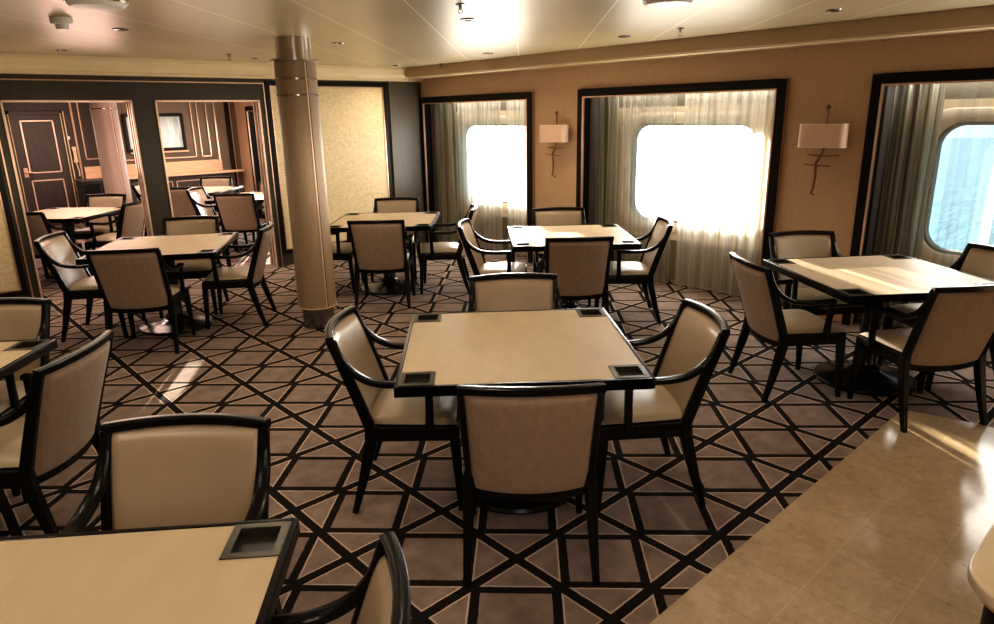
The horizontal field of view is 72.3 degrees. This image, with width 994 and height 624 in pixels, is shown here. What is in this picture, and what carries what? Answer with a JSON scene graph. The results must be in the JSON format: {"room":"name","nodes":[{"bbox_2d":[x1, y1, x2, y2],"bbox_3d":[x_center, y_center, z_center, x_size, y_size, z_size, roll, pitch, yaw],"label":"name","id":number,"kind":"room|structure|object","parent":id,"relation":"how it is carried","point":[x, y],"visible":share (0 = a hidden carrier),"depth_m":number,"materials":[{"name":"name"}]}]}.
{"room":"ship interior","nodes":[
{"label":"ship interior","id":0,"kind":"room"},
{"bbox_2d":[116,102,244,191],"bbox_3d":[-8.867,-2.545,11.488,10.100,2.430,0.100,-15,21,-40],"label":"wall","id":1,"kind":"structure","parent":0,"point":[163,107],"depth_m":13.86,"materials":[{"name":"brown wood"}]},
{"bbox_2d":[2,102,99,211],"bbox_3d":[-8.123,-2.728,12.069,2.420,2.430,0.025,-15,21,-40],"label":"panelling","id":2,"kind":"object","parent":1,"relation":"attached to","point":[83,107],"visible":0.22,"depth_m":12.37,"materials":[{"name":"brown wood"}]},
{"bbox_2d":[4,111,83,225],"bbox_3d":[-8.035,-2.523,12.111,0.881,2.010,0.124,-15,21,-40],"label":"door","id":3,"kind":"structure","parent":2,"relation":"attached to","point":[42,154],"depth_m":12.07,"materials":[{"name":"brown wood"}]},
{"bbox_2d":[71,147,80,175],"bbox_3d":[-7.680,-2.742,12.421,0.080,0.529,0.072,-15,21,-40],"label":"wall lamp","id":4,"kind":"object","parent":2,"relation":"attached to","point":[73,149],"visible":1,"depth_m":12.37,"materials":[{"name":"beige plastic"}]},
{"bbox_2d":[121,114,133,153],"bbox_3d":[-6.893,-3.410,13.024,0.420,0.743,0.070,-15,21,-40],"label":"framed picture","id":5,"kind":"object","parent":1,"relation":"attached to","point":[125,120],"visible":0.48,"depth_m":12.92,"materials":[{"name":"white paper"}]},
{"bbox_2d":[68,102,220,178],"bbox_3d":[-6.721,-3.145,13.289,2.590,2.100,0.039,-15,21,-40],"label":"trim","id":6,"kind":"structure","parent":1,"relation":"attached to","point":[69,104],"depth_m":13.69,"materials":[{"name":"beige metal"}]},
{"bbox_2d":[158,113,188,152],"bbox_3d":[-6.438,-3.535,13.425,0.580,0.743,0.070,-15,21,-40],"label":"framed picture","id":7,"kind":"object","parent":1,"relation":"attached to","point":[171,124],"visible":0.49,"depth_m":13.46,"materials":[{"name":"white paper"}]},
{"bbox_2d":[223,102,238,191],"bbox_3d":[-5.580,-3.422,14.294,0.080,2.430,0.055,-15,21,-40],"label":"trim","id":8,"kind":"structure","parent":1,"relation":"attached to","point":[226,107],"depth_m":14.22,"materials":[{"name":"brown wood"}]},
{"bbox_2d":[228,102,239,191],"bbox_3d":[-5.542,-3.432,14.325,0.020,2.430,0.060,-15,21,-40],"label":"trim","id":9,"kind":"structure","parent":1,"relation":"attached to","point":[228,102],"depth_m":14.27,"materials":[{"name":"brown wood"}]},
{"bbox_2d":[0,73,425,297],"bbox_3d":[-4.648,-1.262,6.776,9.670,2.430,0.140,-15,21,-40],"label":"wall","id":10,"kind":"structure","parent":0,"point":[142,95],"depth_m":7.31,"materials":[{"name":"brown wood"}]},
{"bbox_2d":[0,165,27,297],"bbox_3d":[-5.424,-0.999,5.990,1.829,2.084,0.031,-15,21,-40],"label":"wall panel","id":11,"kind":"object","parent":10,"relation":"attached to","point":[12,277],"depth_m":6.70,"materials":[{"name":"beige fabric"}]},
{"bbox_2d":[0,100,277,297],"bbox_3d":[-3.790,-1.300,7.582,2.554,2.022,0.166,-15,21,-40],"label":"trim","id":12,"kind":"structure","parent":10,"relation":"attached to","point":[129,105],"depth_m":7.47,"materials":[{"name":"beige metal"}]},
{"bbox_2d":[0,78,282,297],"bbox_3d":[-5.449,-0.911,6.001,7.347,2.217,0.017,-15,21,-40],"label":"trim","id":13,"kind":"structure","parent":10,"relation":"attached to","point":[0,78],"depth_m":7.03,"materials":[{"name":"black wood"}]},
{"bbox_2d":[0,53,422,81],"bbox_3d":[-4.571,-2.321,6.351,9.660,0.173,0.180,-15,21,-40],"label":"trim","id":14,"kind":"structure","parent":10,"relation":"attached to","point":[10,63],"depth_m":7.22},
{"bbox_2d":[264,81,391,253],"bbox_3d":[-2.115,-1.910,8.912,1.704,2.084,0.031,-15,21,-40],"label":"wall panel","id":15,"kind":"object","parent":10,"relation":"attached to","point":[354,118],"depth_m":8.98,"materials":[{"name":"beige fabric"}]},
{"bbox_2d":[387,81,425,242],"bbox_3d":[-1.275,-2.078,9.664,0.495,2.262,0.040,-15,21,-40],"label":"wall panel","id":16,"kind":"object","parent":10,"relation":"attached to","point":[403,97],"depth_m":9.54,"materials":[{"name":"grey paint"}]},
{"bbox_2d":[0,211,993,623],"bbox_3d":[-3.448,0.173,6.197,10.100,0.050,16.000,-15,21,-40],"label":"floor","id":17,"kind":"structure","parent":0,"point":[755,457],"depth_m":3.70,"materials":[{"name":"carpet"}]},
{"bbox_2d":[0,297,50,496],"bbox_3d":[-2.699,0.430,3.592,0.571,0.886,0.628,-2,16,-3],"label":"armchair","id":18,"kind":"object","parent":17,"relation":"on","point":[21,318],"visible":0.56,"depth_m":3.71,"materials":[{"name":"brown wood"}]},
{"bbox_2d":[0,339,57,380],"bbox_3d":[-2.728,0.662,3.016,1.070,0.754,1.076,-2,16,-3],"label":"table","id":19,"kind":"object","parent":17,"relation":"on","point":[15,355],"visible":1,"depth_m":3.28,"materials":[{"name":"wood"}]},
{"bbox_2d":[3,339,49,350],"bbox_3d":[-2.318,0.178,3.365,0.149,0.034,0.153,-2,16,-3],"label":"tray","id":20,"kind":"object","parent":19,"relation":"on","point":[34,344],"depth_m":3.38,"materials":[{"name":"brown metal"}]},
{"bbox_2d":[25,212,83,288],"bbox_3d":[-5.205,-0.741,7.806,0.571,0.886,0.628,0,16,2],"label":"armchair","id":21,"kind":"object","parent":17,"relation":"on","point":[38,224],"visible":0.29,"depth_m":7.53,"materials":[{"name":"brown wood"}]},
{"bbox_2d":[0,330,113,533],"bbox_3d":[-2.045,0.581,3.030,0.628,0.886,0.571,-1,16,0],"label":"armchair","id":22,"kind":"object","parent":17,"relation":"on","point":[61,406],"visible":0.98,"depth_m":2.85,"materials":[{"name":"beige fabric"}]},
{"bbox_2d":[32,207,120,277],"bbox_3d":[-5.264,-0.852,8.413,1.070,0.754,1.076,0,16,2],"label":"table","id":23,"kind":"object","parent":17,"relation":"on","point":[66,216],"visible":0.53,"depth_m":8.29,"materials":[{"name":"wood"}]},
{"bbox_2d":[74,178,104,225],"bbox_3d":[-7.151,-1.980,12.296,0.640,0.830,0.480,-15,21,-40],"label":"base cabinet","id":24,"kind":"object","parent":17,"relation":"on","point":[85,187],"visible":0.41,"depth_m":11.99,"materials":[{"name":"wood"}]},
{"bbox_2d":[33,231,146,341],"bbox_3d":[-3.572,-0.248,5.993,0.628,0.886,0.571,-4,16,-9],"label":"armchair","id":25,"kind":"object","parent":17,"relation":"on","point":[58,252],"visible":0.78,"depth_m":5.82,"materials":[{"name":"brown wood"}]},
{"bbox_2d":[73,194,126,249],"bbox_3d":[-5.234,-1.083,8.989,0.571,0.886,0.628,0,16,2],"label":"armchair","id":26,"kind":"object","parent":17,"relation":"on","point":[92,200],"visible":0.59,"depth_m":9.10,"materials":[{"name":"beige fabric"}]},
{"bbox_2d":[89,102,132,202],"bbox_3d":[-5.473,-2.101,9.709,0.384,2.440,0.384,-15,21,-40],"label":"round column","id":27,"kind":"structure","parent":17,"relation":"on","point":[105,118],"depth_m":9.54,"materials":[{"name":"paint"}]},
{"bbox_2d":[84,200,144,275],"bbox_3d":[-4.627,-0.915,8.368,0.628,0.886,0.571,0,16,2],"label":"armchair","id":28,"kind":"object","parent":17,"relation":"on","point":[130,220],"visible":0.64,"depth_m":8.15,"materials":[{"name":"beige fabric"}]},
{"bbox_2d":[131,183,146,235],"bbox_3d":[-5.346,-1.612,10.822,0.628,0.886,0.571,-2,16,-2],"label":"armchair","id":29,"kind":"object","parent":17,"relation":"on","point":[135,186],"visible":0.16,"depth_m":10.51,"materials":[{"name":"beige fabric"}]},
{"bbox_2d":[84,247,195,357],"bbox_3d":[-2.866,-0.126,5.522,0.571,0.886,0.628,-3,16,-7],"label":"armchair","id":30,"kind":"object","parent":17,"relation":"on","point":[129,282],"visible":1,"depth_m":5.30,"materials":[{"name":"beige fabric"}]},
{"bbox_2d":[0,517,299,623],"bbox_3d":[-1.020,1.093,1.411,1.070,0.754,1.076,-2,16,-5],"label":"table","id":31,"kind":"object","parent":17,"relation":"on","point":[225,572],"visible":1,"depth_m":1.64,"materials":[{"name":"leather"}]},
{"bbox_2d":[219,521,290,559],"bbox_3d":[-0.624,0.606,1.773,0.149,0.034,0.153,-2,16,-5],"label":"tray","id":32,"kind":"object","parent":31,"relation":"on","point":[240,540],"depth_m":1.78,"materials":[{"name":"grey metal"}]},
{"bbox_2d":[75,232,238,335],"bbox_3d":[-2.938,-0.239,6.140,1.070,0.754,1.076,-4,16,-10],"label":"table","id":33,"kind":"object","parent":17,"relation":"on","point":[206,245],"visible":0.75,"depth_m":6.08,"materials":[{"name":"wood"}]},
{"bbox_2d":[118,237,137,239],"bbox_3d":[-3.465,-0.674,6.383,0.149,0.034,0.153,-4,16,-10],"label":"tray","id":34,"kind":"object","parent":33,"relation":"on","point":[121,238],"depth_m":6.40,"materials":[{"name":"brown metal"}]},
{"bbox_2d":[196,249,217,252],"bbox_3d":[-2.426,-0.496,5.698,0.149,0.034,0.153,-4,16,-10],"label":"tray","id":35,"kind":"object","parent":33,"relation":"on","point":[200,250],"depth_m":5.73,"materials":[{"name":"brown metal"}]},
{"bbox_2d":[217,232,235,235],"bbox_3d":[-2.591,-0.736,6.537,0.149,0.034,0.153,-4,16,-10],"label":"tray","id":36,"kind":"object","parent":33,"relation":"on","point":[226,233],"depth_m":6.55,"materials":[{"name":"brown metal"}]},
{"bbox_2d":[84,159,243,201],"bbox_3d":[-6.471,-2.456,13.552,2.900,1.020,0.260,-15,21,-40],"label":"wall ledge","id":37,"kind":"object","parent":17,"relation":"on","point":[182,173],"visible":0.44,"depth_m":13.68,"materials":[{"name":"beige wood"}]},
{"bbox_2d":[129,169,243,179],"bbox_3d":[-6.476,-2.712,13.478,2.900,0.045,0.260,-15,21,-40],"label":"shelf","id":38,"kind":"object","parent":37,"relation":"attached to","point":[190,173],"depth_m":13.77,"materials":[{"name":"orange wood"}]},
{"bbox_2d":[60,413,282,614],"bbox_3d":[-0.984,0.842,2.056,0.571,0.886,0.628,-1,16,-1],"label":"armchair","id":39,"kind":"object","parent":17,"relation":"on","point":[177,469],"visible":0.41,"depth_m":2.17,"materials":[{"name":"brown wood"}]},
{"bbox_2d":[170,187,196,219],"bbox_3d":[-4.712,-1.467,10.279,0.571,0.886,0.628,-1,16,0],"label":"armchair","id":40,"kind":"object","parent":17,"relation":"on","point":[182,205],"visible":0.27,"depth_m":9.99,"materials":[{"name":"beige fabric"}]},
{"bbox_2d":[159,216,228,316],"bbox_3d":[-3.010,-0.459,6.683,0.571,0.886,0.628,-4,16,-10],"label":"armchair","id":41,"kind":"object","parent":17,"relation":"on","point":[192,268],"visible":0.44,"depth_m":6.77,"materials":[{"name":"brown wood"}]},
{"bbox_2d":[199,176,231,210],"bbox_3d":[-4.769,-1.811,11.470,0.571,0.886,0.628,-2,16,-2],"label":"armchair","id":42,"kind":"object","parent":17,"relation":"on","point":[213,180],"visible":0.21,"depth_m":11.60,"materials":[{"name":"beige fabric"}]},
{"bbox_2d":[186,187,247,251],"bbox_3d":[-4.043,-1.346,9.816,0.628,0.886,0.571,-1,16,0],"label":"armchair","id":43,"kind":"object","parent":17,"relation":"on","point":[197,196],"visible":0.46,"depth_m":9.73,"materials":[{"name":"beige fabric"}]},
{"bbox_2d":[192,186,243,232],"bbox_3d":[-4.711,-1.572,10.863,1.070,0.754,1.076,-2,16,-2],"label":"table","id":44,"kind":"object","parent":17,"relation":"on","point":[210,190],"visible":0.29,"depth_m":10.79,"materials":[{"name":"wood"}]},
{"bbox_2d":[204,192,263,250],"bbox_3d":[-3.449,-1.314,9.884,1.070,0.754,1.076,-1,16,0],"label":"table","id":45,"kind":"object","parent":17,"relation":"on","point":[258,195],"visible":0.16,"depth_m":9.77,"materials":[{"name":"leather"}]},
{"bbox_2d":[201,221,276,328],"bbox_3d":[-2.344,-0.353,6.273,0.628,0.886,0.571,-3,16,-8],"label":"armchair","id":46,"kind":"object","parent":17,"relation":"on","point":[249,277],"visible":0.99,"depth_m":6.07,"materials":[{"name":"brown wood"}]},
{"bbox_2d":[212,193,265,255],"bbox_3d":[-3.444,-1.199,9.266,0.571,0.886,0.628,-1,16,0],"label":"armchair","id":47,"kind":"object","parent":17,"relation":"on","point":[237,212],"visible":0.94,"depth_m":9.01,"materials":[{"name":"beige fabric"}]},
{"bbox_2d":[252,181,264,242],"bbox_3d":[-3.442,-1.551,10.482,0.571,0.886,0.628,-1,16,0],"label":"armchair","id":48,"kind":"object","parent":17,"relation":"on","point":[260,182],"visible":0.02,"depth_m":10.56,"materials":[{"name":"brown wood"}]},
{"bbox_2d":[270,36,336,328],"bbox_3d":[-1.632,-1.056,5.840,0.384,2.440,0.384,-15,21,-40],"label":"round column","id":49,"kind":"structure","parent":17,"relation":"on","point":[297,96],"depth_m":5.69,"materials":[{"name":"paint"}]},
{"bbox_2d":[271,531,410,623],"bbox_3d":[-0.474,1.014,1.426,0.628,0.886,0.571,-3,16,-5],"label":"armchair","id":50,"kind":"object","parent":17,"relation":"on","point":[382,596],"visible":0.98,"depth_m":1.52,"materials":[{"name":"brown wood"}]},
{"bbox_2d":[331,232,363,293],"bbox_3d":[-1.828,-0.685,7.383,0.628,0.886,0.571,-1,16,0],"label":"armchair","id":51,"kind":"object","parent":17,"relation":"on","point":[340,251],"visible":0.11,"depth_m":7.17,"materials":[{"name":"brown wood"}]},
{"bbox_2d":[347,220,415,308],"bbox_3d":[-1.124,-0.508,6.725,0.571,0.886,0.628,-1,16,0],"label":"armchair","id":52,"kind":"object","parent":17,"relation":"on","point":[378,246],"visible":1,"depth_m":6.50,"materials":[{"name":"brown wood"}]},
{"bbox_2d":[330,212,439,294],"bbox_3d":[-1.178,-0.630,7.371,1.070,0.754,1.076,-1,16,1],"label":"table","id":53,"kind":"object","parent":17,"relation":"on","point":[389,284],"visible":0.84,"depth_m":7.32,"materials":[{"name":"wood"}]},
{"bbox_2d":[324,305,462,513],"bbox_3d":[-0.475,0.455,3.358,0.628,0.886,0.571,-1,16,0],"label":"armchair","id":54,"kind":"object","parent":17,"relation":"on","point":[384,417],"visible":0.86,"depth_m":3.17,"materials":[{"name":"brown wood"}]},
{"bbox_2d":[371,197,420,281],"bbox_3d":[-1.181,-0.858,7.938,0.571,0.886,0.628,-1,16,1],"label":"armchair","id":55,"kind":"object","parent":17,"relation":"on","point":[389,204],"visible":0.27,"depth_m":8.06,"materials":[{"name":"beige fabric"}]},
{"bbox_2d":[420,204,477,294],"bbox_3d":[-0.509,-0.684,7.291,0.628,0.886,0.571,-2,16,-1],"label":"armchair","id":56,"kind":"object","parent":17,"relation":"on","point":[434,250],"visible":0.71,"depth_m":7.08,"materials":[{"name":"beige fabric"}]},
{"bbox_2d":[456,218,526,275],"bbox_3d":[-0.040,-0.385,6.228,0.628,0.886,0.571,0,16,5],"label":"armchair","id":57,"kind":"object","parent":17,"relation":"on","point":[468,236],"visible":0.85,"depth_m":6.12,"materials":[{"name":"beige fabric"}]},
{"bbox_2d":[468,272,562,311],"bbox_3d":[0.118,0.273,3.946,0.571,0.886,0.628,-2,16,-2],"label":"armchair","id":58,"kind":"object","parent":17,"relation":"on","point":[522,290],"visible":0.22,"depth_m":4.07,"materials":[{"name":"brown wood"}]},
{"bbox_2d":[393,308,655,514],"bbox_3d":[0.098,0.500,3.382,1.070,0.754,1.076,-2,16,-2],"label":"table","id":59,"kind":"object","parent":17,"relation":"on","point":[543,347],"visible":0.71,"depth_m":3.15,"materials":[{"name":"wood"}]},
{"bbox_2d":[398,371,435,385],"bbox_3d":[-0.331,0.292,2.837,0.149,0.034,0.153,-2,16,-2],"label":"tray","id":60,"kind":"object","parent":59,"relation":"on","point":[405,378],"depth_m":2.88,"materials":[{"name":"grey metal"}]},
{"bbox_2d":[413,313,441,321],"bbox_3d":[-0.374,0.045,3.691,0.149,0.034,0.153,-2,16,-2],"label":"tray","id":61,"kind":"object","parent":59,"relation":"on","point":[417,317],"depth_m":3.74,"materials":[{"name":"brown metal"}]},
{"bbox_2d":[575,308,606,316],"bbox_3d":[0.514,0.018,3.727,0.149,0.034,0.153,-2,16,-2],"label":"tray","id":62,"kind":"object","parent":59,"relation":"on","point":[579,312],"depth_m":3.77,"materials":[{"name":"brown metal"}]},
{"bbox_2d":[608,364,650,378],"bbox_3d":[0.556,0.264,2.874,0.149,0.034,0.153,-2,16,-2],"label":"tray","id":63,"kind":"object","parent":59,"relation":"on","point":[615,371],"depth_m":2.90,"materials":[{"name":"grey metal"}]},
{"bbox_2d":[455,382,606,586],"bbox_3d":[0.129,0.608,2.788,0.571,0.886,0.628,-1,16,0],"label":"armchair","id":64,"kind":"object","parent":17,"relation":"on","point":[520,443],"visible":1,"depth_m":2.53,"materials":[{"name":"beige fabric"}]},
{"bbox_2d":[532,207,590,304],"bbox_3d":[0.639,-0.568,6.812,0.571,0.886,0.628,-1,16,-1],"label":"armchair","id":65,"kind":"object","parent":17,"relation":"on","point":[546,216],"visible":0.3,"depth_m":6.93,"materials":[{"name":"brown wood"}]},
{"bbox_2d":[508,224,641,308],"bbox_3d":[0.658,-0.340,6.246,1.070,0.754,1.076,-1,16,-1],"label":"table","id":66,"kind":"object","parent":17,"relation":"on","point":[522,238],"visible":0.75,"depth_m":6.17,"materials":[{"name":"wood"}]},
{"bbox_2d":[509,226,524,228],"bbox_3d":[0.196,-0.798,6.564,0.149,0.034,0.153,-1,16,-1],"label":"tray","id":67,"kind":"object","parent":66,"relation":"on","point":[510,227],"depth_m":6.61,"materials":[{"name":"brown metal"}]},
{"bbox_2d":[514,243,531,245],"bbox_3d":[0.218,-0.551,5.710,0.149,0.034,0.153,-1,16,-1],"label":"tray","id":68,"kind":"object","parent":66,"relation":"on","point":[515,244],"depth_m":5.76,"materials":[{"name":"brown metal"}]},
{"bbox_2d":[600,224,617,226],"bbox_3d":[1.084,-0.820,6.581,0.149,0.034,0.153,-1,16,-1],"label":"tray","id":69,"kind":"object","parent":66,"relation":"on","point":[601,225],"depth_m":6.62,"materials":[{"name":"brown metal"}]},
{"bbox_2d":[619,240,638,243],"bbox_3d":[1.107,-0.574,5.727,0.149,0.034,0.153,-1,16,-1],"label":"tray","id":70,"kind":"object","parent":66,"relation":"on","point":[620,241],"depth_m":5.77,"materials":[{"name":"brown metal"}]},
{"bbox_2d":[538,236,613,313],"bbox_3d":[0.641,-0.232,5.651,0.571,0.886,0.628,-2,16,-1],"label":"armchair","id":71,"kind":"object","parent":17,"relation":"on","point":[581,264],"visible":0.84,"depth_m":5.38,"materials":[{"name":"brown wood"}]},
{"bbox_2d":[599,216,673,323],"bbox_3d":[1.238,-0.387,6.149,0.628,0.886,0.571,0,16,3],"label":"armchair","id":72,"kind":"object","parent":17,"relation":"on","point":[642,272],"visible":0.86,"depth_m":5.94,"materials":[{"name":"brown wood"}]},
{"bbox_2d":[596,299,729,511],"bbox_3d":[0.743,0.435,3.345,0.628,0.886,0.571,-2,16,-4],"label":"armchair","id":73,"kind":"object","parent":17,"relation":"on","point":[697,335],"visible":0.84,"depth_m":3.16,"materials":[{"name":"brown wood"}]},
{"bbox_2d":[727,252,845,401],"bbox_3d":[1.883,0.073,4.514,0.628,0.886,0.571,-3,16,-5],"label":"armchair","id":74,"kind":"object","parent":17,"relation":"on","point":[765,318],"visible":1,"depth_m":4.32,"materials":[{"name":"beige fabric"}]},
{"bbox_2d":[761,230,863,361],"bbox_3d":[2.417,-0.134,5.193,0.571,0.886,0.628,-3,16,-6],"label":"armchair","id":75,"kind":"object","parent":17,"relation":"on","point":[797,243],"visible":0.44,"depth_m":5.29,"materials":[{"name":"brown wood"}]},
{"bbox_2d":[762,254,993,396],"bbox_3d":[2.528,0.100,4.600,1.070,0.754,1.076,-3,16,-5],"label":"table","id":76,"kind":"object","parent":17,"relation":"on","point":[866,279],"visible":0.8,"depth_m":4.50,"materials":[{"name":"wood"}]},
{"bbox_2d":[768,259,794,263],"bbox_3d":[2.035,-0.348,4.886,0.149,0.034,0.153,-3,16,-5],"label":"tray","id":77,"kind":"object","parent":76,"relation":"on","point":[770,261],"depth_m":4.91,"materials":[{"name":"brown metal"}]},
{"bbox_2d":[836,288,874,295],"bbox_3d":[2.122,-0.103,4.036,0.149,0.034,0.153,-3,16,-5],"label":"tray","id":78,"kind":"object","parent":76,"relation":"on","point":[839,291],"depth_m":4.06,"materials":[{"name":"brown metal"}]},
{"bbox_2d":[882,254,913,258],"bbox_3d":[2.920,-0.388,4.964,0.149,0.034,0.153,-3,16,-5],"label":"tray","id":79,"kind":"object","parent":76,"relation":"on","point":[888,256],"depth_m":4.98,"materials":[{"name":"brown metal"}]},
{"bbox_2d":[974,282,993,284],"bbox_3d":[3.006,-0.143,4.114,0.149,0.034,0.153,-3,16,-5],"label":"tray","id":80,"kind":"object","parent":76,"relation":"on","point":[975,283],"depth_m":4.16,"materials":[{"name":"brown metal"}]},
{"bbox_2d":[847,284,993,432],"bbox_3d":[2.556,0.204,4.019,0.571,0.886,0.628,-3,16,-8],"label":"armchair","id":81,"kind":"object","parent":17,"relation":"on","point":[953,329],"visible":1,"depth_m":3.84,"materials":[{"name":"beige fabric"}]},
{"bbox_2d":[877,243,993,390],"bbox_3d":[3.104,0.016,4.630,0.628,0.886,0.571,-3,16,-5],"label":"armchair","id":82,"kind":"object","parent":17,"relation":"on","point":[977,259],"visible":0.25,"depth_m":4.69,"materials":[{"name":"brown wood"}]},
{"bbox_2d":[0,0,993,67],"bbox_3d":[-3.495,-2.209,5.507,10.100,0.050,16.000,-15,21,-40],"label":"ceiling","id":83,"kind":"structure","parent":0,"point":[373,33],"depth_m":4.86,"materials":[{"name":"white paint"}]},
{"bbox_2d":[49,16,72,29],"bbox_3d":[-2.711,-1.796,4.239,0.124,0.070,0.124,-15,21,-40],"label":"smoke detector","id":84,"kind":"object","parent":83,"relation":"attached to","point":[61,23],"visible":1,"depth_m":4.21,"materials":[{"name":"white plastic"}]},
{"bbox_2d":[63,0,129,10],"bbox_3d":[-2.155,-1.654,3.668,0.316,0.046,0.316,-15,21,-40],"label":"ceiling light","id":85,"kind":"object","parent":83,"relation":"attached to","point":[92,5],"visible":1,"depth_m":3.60,"materials":[{"name":"white glass"}]},
{"bbox_2d":[112,28,128,30],"bbox_3d":[-2.647,-1.986,4.785,0.112,0.012,0.112,-15,21,-40],"label":"recessed light","id":86,"kind":"object","parent":83,"relation":"in","point":[115,29],"visible":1,"depth_m":4.75,"materials":[{"name":"metal"}]},
{"bbox_2d":[455,3,464,14],"bbox_3d":[-0.216,-1.784,4.008,0.060,0.060,0.060,-15,21,-40],"label":"sprinkler","id":87,"kind":"object","parent":83,"relation":"attached to","point":[460,5],"visible":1,"depth_m":4.00,"materials":[{"name":"metal"}]},
{"bbox_2d":[460,18,475,20],"bbox_3d":[-0.197,-1.990,4.633,0.112,0.012,0.112,-15,21,-40],"label":"recessed light","id":88,"kind":"object","parent":83,"relation":"in","point":[462,19],"visible":1,"depth_m":4.60,"materials":[{"name":"metal"}]},
{"bbox_2d":[640,0,693,7],"bbox_3d":[0.993,-1.801,3.961,0.316,0.046,0.316,-15,21,-40],"label":"ceiling light","id":89,"kind":"object","parent":83,"relation":"attached to","point":[647,3],"visible":1,"depth_m":3.90,"materials":[{"name":"white plastic"}]},
{"bbox_2d":[825,9,842,11],"bbox_3d":[2.247,-2.011,4.541,0.112,0.012,0.112,-15,21,-40],"label":"recessed light","id":90,"kind":"object","parent":83,"relation":"in","point":[829,10],"visible":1,"depth_m":4.51,"materials":[{"name":"metal"}]},
{"bbox_2d":[234,31,993,321],"bbox_3d":[0.056,-1.989,8.966,0.410,2.430,16.000,-15,21,-40],"label":"wall","id":91,"kind":"structure","parent":0,"point":[839,76],"depth_m":5.93,"materials":[{"name":"brown paint"}]},
{"bbox_2d":[245,106,260,191],"bbox_3d":[-4.122,-2.980,13.339,0.456,2.058,2.366,-15,21,-40],"label":"window","id":92,"kind":"structure","parent":91,"relation":"in","point":[249,114],"depth_m":13.95,"materials":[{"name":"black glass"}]},
{"bbox_2d":[433,103,460,242],"bbox_3d":[-0.710,-1.988,9.785,0.140,2.000,0.391,-15,21,-40],"label":"curtain","id":93,"kind":"object","parent":91,"relation":"hanging from","point":[445,119],"visible":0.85,"depth_m":9.75,"materials":[{"name":"grey fabric"}]},
{"bbox_2d":[419,91,534,262],"bbox_3d":[-0.165,-1.861,9.206,0.456,2.058,2.226,-15,21,-40],"label":"window","id":94,"kind":"structure","parent":91,"relation":"in","point":[425,103],"depth_m":9.26,"materials":[{"name":"black wood"}]},
{"bbox_2d":[457,101,502,250],"bbox_3d":[-0.234,-1.857,9.304,0.048,2.000,0.874,-15,21,-40],"label":"curtain","id":95,"kind":"object","parent":91,"relation":"hanging from","point":[479,144],"visible":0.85,"depth_m":9.26,"materials":[{"name":"white fabric"}]},
{"bbox_2d":[506,100,526,255],"bbox_3d":[0.331,-1.697,8.711,0.048,2.000,0.600,-15,21,-40],"label":"curtain","id":96,"kind":"object","parent":91,"relation":"hanging from","point":[517,109],"visible":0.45,"depth_m":8.73,"materials":[{"name":"white fabric"}]},
{"bbox_2d":[540,111,567,176],"bbox_3d":[0.672,-1.915,7.806,0.211,0.750,0.373,-15,21,-40],"label":"wall lamp","id":97,"kind":"object","parent":91,"relation":"attached to","point":[556,133],"visible":1,"depth_m":7.69,"materials":[{"name":"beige fabric"}]},
{"bbox_2d":[595,96,619,223],"bbox_3d":[1.253,-1.433,7.737,0.136,2.000,0.292,-15,21,-40],"label":"curtain","id":98,"kind":"object","parent":91,"relation":"hanging from","point":[608,107],"visible":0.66,"depth_m":7.65,"materials":[{"name":"grey fabric"}]},
{"bbox_2d":[621,94,672,280],"bbox_3d":[1.611,-1.335,7.376,0.051,2.000,0.677,-15,21,-40],"label":"curtain","id":99,"kind":"object","parent":91,"relation":"hanging from","point":[641,119],"visible":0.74,"depth_m":7.28,"materials":[{"name":"white fabric"}]},
{"bbox_2d":[576,78,789,281],"bbox_3d":[1.864,-1.286,7.086,0.456,2.058,2.366,-15,21,-40],"label":"window","id":100,"kind":"structure","parent":91,"relation":"in","point":[587,99],"depth_m":7.45,"materials":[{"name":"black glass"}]},
{"bbox_2d":[405,5,993,78],"bbox_3d":[2.043,-2.386,6.029,0.360,0.128,9.290,-15,21,-40],"label":"trim","id":101,"kind":"structure","parent":91,"relation":"attached to","point":[976,16],"depth_m":5.70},
{"bbox_2d":[674,90,774,295],"bbox_3d":[2.246,-1.155,6.712,0.068,2.000,1.043,-15,21,-40],"label":"curtain","id":102,"kind":"object","parent":91,"relation":"hanging from","point":[725,175],"visible":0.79,"depth_m":6.71,"materials":[{"name":"white fabric"}]},
{"bbox_2d":[798,105,849,194],"bbox_3d":[2.715,-1.337,5.672,0.211,0.750,0.373,-15,21,-40],"label":"wall lamp","id":103,"kind":"object","parent":91,"relation":"attached to","point":[823,135],"visible":1,"depth_m":5.57,"materials":[{"name":"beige fabric"}]},
{"bbox_2d":[874,83,946,327],"bbox_3d":[3.318,-0.845,5.570,0.125,2.000,0.370,-15,21,-40],"label":"curtain","id":104,"kind":"object","parent":91,"relation":"hanging from","point":[917,112],"visible":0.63,"depth_m":5.48,"materials":[{"name":"beige fabric"}]},
{"bbox_2d":[841,67,993,325],"bbox_3d":[3.924,-0.704,4.935,0.456,2.058,2.356,-15,21,-40],"label":"window","id":105,"kind":"structure","parent":91,"relation":"in","point":[969,96],"depth_m":5.43,"materials":[{"name":"black wood"}]},
{"bbox_2d":[650,411,993,623],"bbox_3d":[2.110,1.179,2.244,3.530,0.006,2.465,-15,21,-40],"label":"floor","id":106,"kind":"structure","parent":0,"point":[891,533],"depth_m":2.90,"materials":[{"name":"beige tile"}]},
{"bbox_2d":[967,523,993,623],"bbox_3d":[1.824,0.861,1.759,1.790,0.900,0.787,-15,21,-40],"label":"countertop","id":107,"kind":"structure","parent":106,"relation":"on","point":[980,571],"depth_m":1.38,"materials":[{"name":"beige stone"}]},
{"label":"outside","id":108,"kind":"structure","parent":0,"visible":0},
{"bbox_2d":[473,135,993,250],"bbox_3d":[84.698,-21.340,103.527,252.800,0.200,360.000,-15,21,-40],"label":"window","id":109,"kind":"structure","parent":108,"point":[962,213],"depth_m":87.49,"materials":[{"name":"glass"}]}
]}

